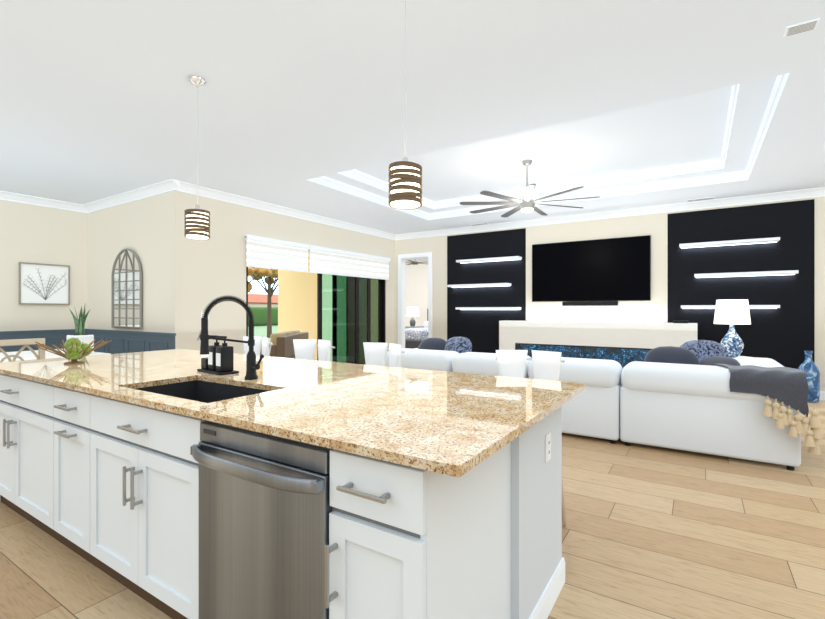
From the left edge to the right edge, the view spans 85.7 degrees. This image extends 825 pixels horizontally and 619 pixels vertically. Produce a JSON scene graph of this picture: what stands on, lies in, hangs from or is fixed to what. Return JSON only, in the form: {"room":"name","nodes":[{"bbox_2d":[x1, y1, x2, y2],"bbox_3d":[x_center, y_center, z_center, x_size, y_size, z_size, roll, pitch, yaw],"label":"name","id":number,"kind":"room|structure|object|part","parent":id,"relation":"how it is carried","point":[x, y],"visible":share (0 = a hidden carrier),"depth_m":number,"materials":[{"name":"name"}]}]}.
{"room":"open-plan kitchen","nodes":[
{"label":"open-plan kitchen","id":0,"kind":"room"},
{"bbox_2d":[0,200,86,330],"bbox_3d":[-7.178,-0.435,4.566,0.166,3.410,6.610,0,0,33],"label":"wall","id":1,"kind":"structure","parent":0,"point":[30,233],"depth_m":6.79,"materials":[{"name":"beige paint"}]},
{"bbox_2d":[0,329,85,351],"bbox_3d":[-7.078,0.792,4.585,0.035,0.955,6.470,0,0,33],"label":"wainscot","id":2,"kind":"structure","parent":1,"relation":"attached to","point":[55,337],"depth_m":6.74,"materials":[{"name":"blue wood"}]},
{"bbox_3d":[-5.638,-0.388,6.834,0.025,0.625,0.630,0,0,33],"label":"botanical picture","id":3,"kind":"part","parent":1,"relation":"part of"},
{"bbox_2d":[87,192,169,332],"bbox_3d":[-4.338,-0.435,6.728,2.610,3.410,0.184,0,0,33],"label":"wall","id":4,"kind":"structure","parent":0,"point":[140,228],"depth_m":6.52,"materials":[{"name":"beige paint"}]},
{"bbox_2d":[80,180,170,212],"bbox_3d":[-4.224,-1.636,6.535,2.490,0.108,0.105,0,0,33],"label":"crown molding","id":5,"kind":"structure","parent":4,"relation":"attached to","point":[162,187],"depth_m":6.50,"materials":[{"name":"white"}]},
{"bbox_3d":[-4.224,-0.312,6.564,0.868,1.173,0.032,0,0,33],"label":"arched mirror","id":6,"kind":"part","parent":4,"relation":"part of","materials":[{"name":"grey mirror"}]},
{"bbox_2d":[86,329,175,353],"bbox_3d":[-4.222,0.792,6.575,2.570,0.955,0.035,0,0,33],"label":"wainscot","id":7,"kind":"structure","parent":4,"relation":"attached to","point":[122,341],"depth_m":6.51,"materials":[{"name":"blue"}]},
{"bbox_2d":[170,190,394,353],"bbox_3d":[-1.835,-0.435,8.082,0.140,3.410,5.080,0,0,33],"label":"wall","id":8,"kind":"structure","parent":0,"point":[203,273],"depth_m":6.53,"materials":[{"name":"beige paint"}]},
{"bbox_2d":[168,179,395,238],"bbox_3d":[-1.792,-1.636,7.920,0.105,0.108,5.065,0,0,33],"label":"crown molding","id":9,"kind":"structure","parent":8,"relation":"attached to","point":[170,185],"depth_m":7.09,"materials":[{"name":"white"}]},
{"bbox_2d":[246,249,384,364],"bbox_3d":[-1.632,0.085,8.398,0.120,2.370,3.630,0,0,33],"label":"sliding glass door","id":10,"kind":"structure","parent":8,"relation":"in","point":[350,315],"depth_m":8.90,"materials":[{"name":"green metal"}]},
{"bbox_2d":[245,235,309,271],"bbox_3d":[-2.184,-0.897,7.316,0.075,0.485,1.306,0,0,33],"label":"window blind","id":11,"kind":"object","parent":10,"relation":"attached to","point":[267,253],"visible":0.98,"depth_m":7.25,"materials":[{"name":"white fabric"}]},
{"bbox_2d":[309,245,389,279],"bbox_3d":[-1.172,-0.897,8.892,0.075,0.485,2.421,0,0,33],"label":"window blind","id":12,"kind":"object","parent":10,"relation":"attached to","point":[325,260],"visible":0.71,"depth_m":8.71,"materials":[{"name":"white fabric"}]},
{"bbox_2d":[278,251,316,357],"bbox_3d":[-2.063,-0.425,11.485,3.918,3.410,0.200,0,0,33],"label":"wall","id":13,"kind":"structure","parent":0,"point":[297,300],"depth_m":12.02,"materials":[{"name":"beige paint"}]},
{"bbox_2d":[0,358,824,618],"bbox_3d":[-0.649,1.300,3.477,12.330,0.060,11.830,0,0,33],"label":"floor","id":14,"kind":"structure","parent":0,"point":[651,532],"depth_m":2.38,"materials":[{"name":"brown wood"}]},
{"bbox_2d":[0,338,44,362],"bbox_3d":[-3.785,0.770,4.118,0.500,1.000,0.470,0,0,33],"label":"dining chair","id":15,"kind":"object","parent":14,"relation":"on","point":[26,343],"visible":0.35,"depth_m":4.04,"materials":[{"name":"beige wood"}]},
{"bbox_2d":[0,349,109,361],"bbox_3d":[-4.663,0.900,4.954,1.300,0.740,1.800,0,0,33],"label":"dining table","id":16,"kind":"object","parent":14,"relation":"on","point":[27,355],"visible":0.12,"depth_m":5.19,"materials":[{"name":"white wood"}]},
{"bbox_2d":[67,306,93,353],"bbox_3d":[-3.988,0.223,5.351,0.307,0.613,0.248,0,0,33],"label":"snake plant","id":17,"kind":"object","parent":16,"relation":"on","point":[81,335],"visible":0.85,"depth_m":5.32,"materials":[{"name":"green plant"}]},
{"bbox_2d":[243,336,272,355],"bbox_3d":[-1.472,0.758,3.852,0.421,1.026,0.434,0,0,38],"label":"bar stool","id":18,"kind":"object","parent":14,"relation":"on","point":[266,347],"visible":0.19,"depth_m":4.00,"materials":[{"name":"white leather"}]},
{"bbox_2d":[0,349,585,618],"bbox_3d":[-1.008,0.812,2.490,3.475,0.916,1.398,0,0,33],"label":"kitchen island","id":19,"kind":"object","parent":14,"relation":"on","point":[174,484],"visible":1,"depth_m":1.43,"materials":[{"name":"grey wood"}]},
{"bbox_2d":[35,338,111,363],"bbox_3d":[-2.219,0.269,2.920,0.401,0.170,0.418,0,0,33],"label":"bowl","id":20,"kind":"object","parent":19,"relation":"on","point":[75,349],"visible":1,"depth_m":2.88,"materials":[{"name":"gold metal"}]},
{"bbox_2d":[196,295,263,379],"bbox_3d":[-0.904,0.141,2.237,0.296,0.428,0.210,0,0,33],"label":"faucet","id":21,"kind":"object","parent":19,"relation":"on","point":[252,366],"visible":1,"depth_m":2.25,"materials":[{"name":"matte black metal"}]},
{"bbox_2d":[293,339,334,361],"bbox_3d":[-0.867,0.758,3.463,0.421,1.026,0.434,0,0,27],"label":"bar stool","id":22,"kind":"object","parent":14,"relation":"on","point":[304,348],"visible":0.23,"depth_m":3.63,"materials":[{"name":"white leather"}]},
{"bbox_2d":[363,342,406,367],"bbox_3d":[-0.302,0.758,3.101,0.422,1.026,0.434,0,0,41],"label":"bar stool","id":23,"kind":"object","parent":14,"relation":"on","point":[375,353],"visible":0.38,"depth_m":3.25,"materials":[{"name":"white leather"}]},
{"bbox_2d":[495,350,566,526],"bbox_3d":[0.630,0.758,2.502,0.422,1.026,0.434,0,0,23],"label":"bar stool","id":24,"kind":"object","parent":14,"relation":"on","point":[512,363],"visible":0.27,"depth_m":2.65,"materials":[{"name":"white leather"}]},
{"bbox_2d":[499,320,696,368],"bbox_3d":[3.079,0.740,7.766,3.190,1.061,0.302,0,0,33],"label":"fireplace","id":25,"kind":"object","parent":14,"relation":"on","point":[623,344],"visible":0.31,"depth_m":7.57,"materials":[{"name":"white"}]},
{"bbox_2d":[673,320,687,322],"bbox_3d":[4.212,0.192,6.987,0.200,0.044,0.150,0,0,33],"label":"media box","id":26,"kind":"object","parent":25,"relation":"on","point":[680,321],"visible":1,"depth_m":6.92,"materials":[{"name":"black plastic"}]},
{"bbox_2d":[385,337,821,470],"bbox_3d":[1.677,0.786,5.098,4.246,0.968,1.607,0,0,33],"label":"sofa","id":27,"kind":"object","parent":14,"relation":"on","point":[707,397],"visible":0.71,"depth_m":3.93,"materials":[{"name":"white leather"}]},
{"bbox_2d":[714,363,821,454],"bbox_3d":[2.878,0.784,3.650,0.660,0.598,0.467,0,0,33],"label":"throw blanket","id":28,"kind":"object","parent":27,"relation":"on","point":[757,406],"depth_m":3.57,"materials":[{"name":"grey fabric"}]},
{"bbox_2d":[798,351,819,402],"bbox_3d":[5.464,0.920,6.142,0.240,0.700,0.240,0,0,33],"label":"vase","id":29,"kind":"object","parent":14,"relation":"on","point":[809,367],"visible":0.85,"depth_m":6.04,"materials":[{"name":"blue ceramic"}]},
{"bbox_2d":[820,391,824,399],"bbox_3d":[3.973,1.208,7.364,8.430,0.125,0.014,0,0,33],"label":"baseboard","id":30,"kind":"structure","parent":14,"relation":"on","point":[822,395],"depth_m":6.22,"materials":[{"name":"white"}]},
{"bbox_3d":[4.088,0.940,5.694,0.520,0.660,0.520,0,0,33],"label":"side table","id":31,"kind":"object","parent":14,"relation":"on","visible":0},
{"bbox_2d":[714,299,750,357],"bbox_3d":[4.088,0.242,5.694,0.390,0.734,0.390,0,0,33],"label":"table lamp","id":32,"kind":"object","parent":31,"relation":"on","point":[732,312],"visible":0.9,"depth_m":5.59,"materials":[{"name":"white fabric"}]},
{"bbox_2d":[0,0,824,261],"bbox_3d":[0.243,-1.840,6.024,13.580,0.300,17.080,0,0,33],"label":"ceiling","id":33,"kind":"structure","parent":0,"point":[98,99],"depth_m":3.61,"materials":[{"name":"white paint"}]},
{"bbox_2d":[0,191,83,212],"bbox_3d":[-7.048,-1.636,4.566,0.105,0.108,6.470,0,0,33],"label":"crown molding","id":34,"kind":"structure","parent":33,"relation":"attached to","point":[8,196],"depth_m":6.74,"materials":[{"name":"white"}]},
{"bbox_2d":[184,75,209,239],"bbox_3d":[-1.582,-1.106,3.274,0.171,1.166,0.171,0,0,33],"label":"pendant light","id":35,"kind":"object","parent":33,"relation":"hanging from","point":[197,223],"visible":1,"depth_m":3.23,"materials":[{"name":"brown metal"}]},
{"bbox_2d":[388,0,421,209],"bbox_3d":[-0.036,-1.107,2.257,0.171,1.164,0.171,0,0,33],"label":"pendant light","id":36,"kind":"object","parent":33,"relation":"hanging from","point":[405,183],"visible":1,"depth_m":2.19,"materials":[{"name":"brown metal"}]},
{"bbox_2d":[405,260,426,264],"bbox_3d":[0.114,-1.515,13.236,1.229,0.350,1.292,0,0,33],"label":"fan","id":37,"kind":"object","parent":33,"relation":"hanging from","point":[413,262],"visible":0.85,"depth_m":13.19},
{"bbox_2d":[460,159,599,216],"bbox_3d":[1.503,-1.607,5.829,1.742,0.666,1.726,0,0,33],"label":"ceiling fan","id":38,"kind":"object","parent":33,"relation":"hanging from","point":[527,203],"visible":1,"depth_m":5.77,"materials":[{"name":"silver metal"}]},
{"bbox_2d":[317,74,784,215],"bbox_3d":[1.496,-1.855,5.801,4.850,0.170,3.120,0,0,33],"label":"crown molding","id":39,"kind":"structure","parent":33,"relation":"attached to","point":[774,93],"depth_m":6.24,"materials":[{"name":"white"}]},
{"bbox_2d":[687,197,714,201],"bbox_3d":[4.407,-1.685,6.808,0.360,0.010,0.120,0,0,33],"label":"ceiling vent","id":40,"kind":"object","parent":33,"relation":"in","point":[699,199],"visible":1,"depth_m":6.80,"materials":[{"name":"white metal"}]},
{"bbox_2d":[784,18,819,36],"bbox_3d":[2.328,-1.685,2.664,0.150,0.010,0.110,0,0,33],"label":"ceiling vent","id":41,"kind":"object","parent":33,"relation":"in","point":[806,26],"visible":0.98,"depth_m":2.65,"materials":[{"name":"white metal"}]},
{"bbox_2d":[405,262,427,325],"bbox_3d":[1.831,-0.210,15.069,6.480,2.960,0.140,0,0,33],"label":"wall","id":42,"kind":"structure","parent":0,"point":[416,285],"depth_m":16.03,"materials":[{"name":"white paint"}]},
{"bbox_2d":[395,196,824,390],"bbox_3d":[3.606,-0.435,7.691,9.720,3.410,0.140,0,0,33],"label":"wall","id":43,"kind":"structure","parent":0,"point":[436,246],"depth_m":9.46,"materials":[{"name":"beige paint"}]},
{"bbox_2d":[398,252,431,347],"bbox_3d":[0.084,0.013,9.941,0.890,2.515,0.158,0,0,33],"label":"door frame","id":44,"kind":"structure","parent":43,"relation":"attached to","point":[401,298],"depth_m":10.08,"materials":[{"name":"white wood"}]},
{"bbox_2d":[447,228,525,352],"bbox_3d":[1.457,-0.142,8.980,1.710,2.825,0.012,0,0,33],"label":"wall","id":45,"kind":"structure","parent":43,"relation":"attached to","point":[479,329],"depth_m":8.98,"materials":[{"name":"black paint"}]},
{"bbox_2d":[447,283,510,287],"bbox_3d":[1.324,-0.484,8.939,1.310,0.052,0.200,0,0,33],"label":"shelf","id":46,"kind":"object","parent":45,"relation":"attached to","point":[481,285],"visible":0.98,"depth_m":8.86,"materials":[{"name":"white wood"}]},
{"bbox_2d":[456,307,520,309],"bbox_3d":[1.488,-0.019,8.834,1.320,0.052,0.200,0,0,33],"label":"shelf","id":47,"kind":"object","parent":45,"relation":"attached to","point":[488,308],"visible":0.96,"depth_m":8.71,"materials":[{"name":"white wood"}]},
{"bbox_2d":[456,256,521,262],"bbox_3d":[1.496,-0.984,8.828,1.320,0.052,0.200,0,0,33],"label":"shelf","id":48,"kind":"object","parent":45,"relation":"attached to","point":[490,259],"visible":0.96,"depth_m":8.76,"materials":[{"name":"white wood"}]},
{"bbox_2d":[526,214,667,321],"bbox_3d":[3.161,-0.672,7.876,2.350,1.765,0.030,0,0,33],"label":"wall","id":49,"kind":"structure","parent":43,"relation":"attached to","point":[655,308],"depth_m":7.67,"materials":[{"name":"beige paint"}]},
{"bbox_2d":[562,302,617,305],"bbox_3d":[3.115,-0.100,7.832,0.920,0.070,0.088,0,0,33],"label":"soundbar","id":50,"kind":"object","parent":49,"relation":"attached to","point":[589,303],"visible":1,"depth_m":7.79,"materials":[{"name":"black plastic"}]},
{"bbox_2d":[532,235,650,301],"bbox_3d":[3.096,-0.685,7.876,1.980,1.080,0.036,0,0,33],"label":"tv","id":51,"kind":"object","parent":49,"relation":"attached to","point":[614,269],"visible":0.98,"depth_m":7.80,"materials":[{"name":"black"}]},
{"bbox_2d":[392,187,824,239],"bbox_3d":[3.494,-1.636,7.617,9.330,0.108,0.105,0,0,33],"label":"crown molding","id":52,"kind":"structure","parent":43,"relation":"attached to","point":[814,192],"depth_m":7.44,"materials":[{"name":"white"}]},
{"bbox_2d":[668,199,814,368],"bbox_3d":[4.912,-0.142,6.762,1.800,2.825,0.012,0,0,33],"label":"wall","id":53,"kind":"structure","parent":43,"relation":"attached to","point":[784,334],"depth_m":6.63,"materials":[{"name":"black paint"}]},
{"bbox_2d":[679,237,779,247],"bbox_3d":[4.757,-1.004,6.735,1.230,0.052,0.200,0,0,33],"label":"shelf","id":54,"kind":"object","parent":53,"relation":"attached to","point":[734,242],"visible":0.96,"depth_m":6.65,"materials":[{"name":"white wood"}]},
{"bbox_2d":[681,305,779,308],"bbox_3d":[4.766,-0.039,6.729,1.210,0.052,0.200,0,0,33],"label":"shelf","id":55,"kind":"object","parent":53,"relation":"attached to","point":[714,306],"visible":0.79,"depth_m":6.74,"materials":[{"name":"white wood"}]},
{"bbox_2d":[694,270,798,277],"bbox_3d":[4.926,-0.524,6.627,1.230,0.052,0.200,0,0,33],"label":"shelf","id":56,"kind":"object","parent":53,"relation":"attached to","point":[761,273],"visible":0.98,"depth_m":6.55,"materials":[{"name":"white wood"}]},
{"bbox_3d":[0.413,1.300,12.860,6.200,0.060,5.109,0,0,33],"label":"floor","id":57,"kind":"structure","parent":0,"visible":0},
{"bbox_2d":[405,339,422,348],"bbox_3d":[0.022,1.045,12.066,1.500,0.450,0.430,0,0,33],"label":"bench","id":58,"kind":"object","parent":57,"relation":"on","point":[412,343],"visible":0.06,"depth_m":11.84,"materials":[{"name":"grey fabric"}]},
{"bbox_2d":[405,326,423,327],"bbox_3d":[0.004,0.910,14.555,0.600,0.720,0.500,0,0,33],"label":"nightstand","id":59,"kind":"object","parent":57,"relation":"on","point":[413,326],"visible":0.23,"depth_m":14.40,"materials":[{"name":"grey wood"}]},
{"bbox_2d":[406,307,418,325],"bbox_3d":[0.004,0.234,14.555,0.420,0.630,0.420,0,0,33],"label":"bedside lamp","id":60,"kind":"object","parent":59,"relation":"on","point":[412,311],"visible":1,"depth_m":14.42,"materials":[{"name":"grey fabric"}]},
{"bbox_2d":[405,309,427,339],"bbox_3d":[0.783,0.620,13.252,2.000,1.300,2.210,0,0,33],"label":"bed","id":61,"kind":"object","parent":57,"relation":"on","point":[420,333],"visible":0.1,"depth_m":12.46,"materials":[{"name":"white fabric"}]},
{"label":"outside","id":62,"kind":"structure","parent":0,"visible":0},
{"bbox_2d":[248,325,277,344],"bbox_3d":[-34.060,1.450,39.691,79.790,0.240,110.000,0,0,33],"label":"lawn","id":63,"kind":"structure","parent":62,"point":[260,331],"depth_m":28.18,"materials":[{"name":"green plant"}]},
{"bbox_2d":[248,307,277,325],"bbox_3d":[-10.599,0.550,39.484,1.500,1.560,65.000,0,0,33],"label":"hedge","id":64,"kind":"object","parent":63,"relation":"on","point":[260,316],"depth_m":35.85,"materials":[{"name":"green plant"}]},
{"bbox_2d":[248,267,277,292],"bbox_3d":[-7.239,-0.912,17.015,3.066,4.484,3.904,0,0,33],"label":"tree","id":65,"kind":"object","parent":63,"relation":"on","point":[264,272],"visible":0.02,"depth_m":17.28,"materials":[{"name":"brown plant"}]},
{"bbox_2d":[250,271,277,337],"bbox_3d":[-6.472,-0.905,20.974,3.455,4.470,4.231,0,0,33],"label":"tree","id":66,"kind":"object","parent":63,"relation":"on","point":[269,281],"visible":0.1,"depth_m":20.89,"materials":[{"name":"brown plant"}]},
{"bbox_3d":[-2.105,1.316,11.697,4.218,0.068,10.588,0,0,33],"label":"floor","id":67,"kind":"structure","parent":0,"visible":0},
{"bbox_2d":[260,330,308,358],"bbox_3d":[-2.869,0.875,9.507,0.840,0.811,1.900,0,0,1],"label":"sofa","id":68,"kind":"object","parent":67,"relation":"on","point":[282,346],"visible":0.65,"depth_m":8.73,"materials":[{"name":"wicker"}]},
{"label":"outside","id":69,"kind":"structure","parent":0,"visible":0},
{"bbox_2d":[248,294,277,306],"bbox_3d":[-45.139,-1.550,124.046,15.200,5.760,41.200,0,0,33],"label":"house","id":70,"kind":"structure","parent":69,"point":[257,300],"depth_m":121.24,"materials":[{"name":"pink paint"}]}
]}

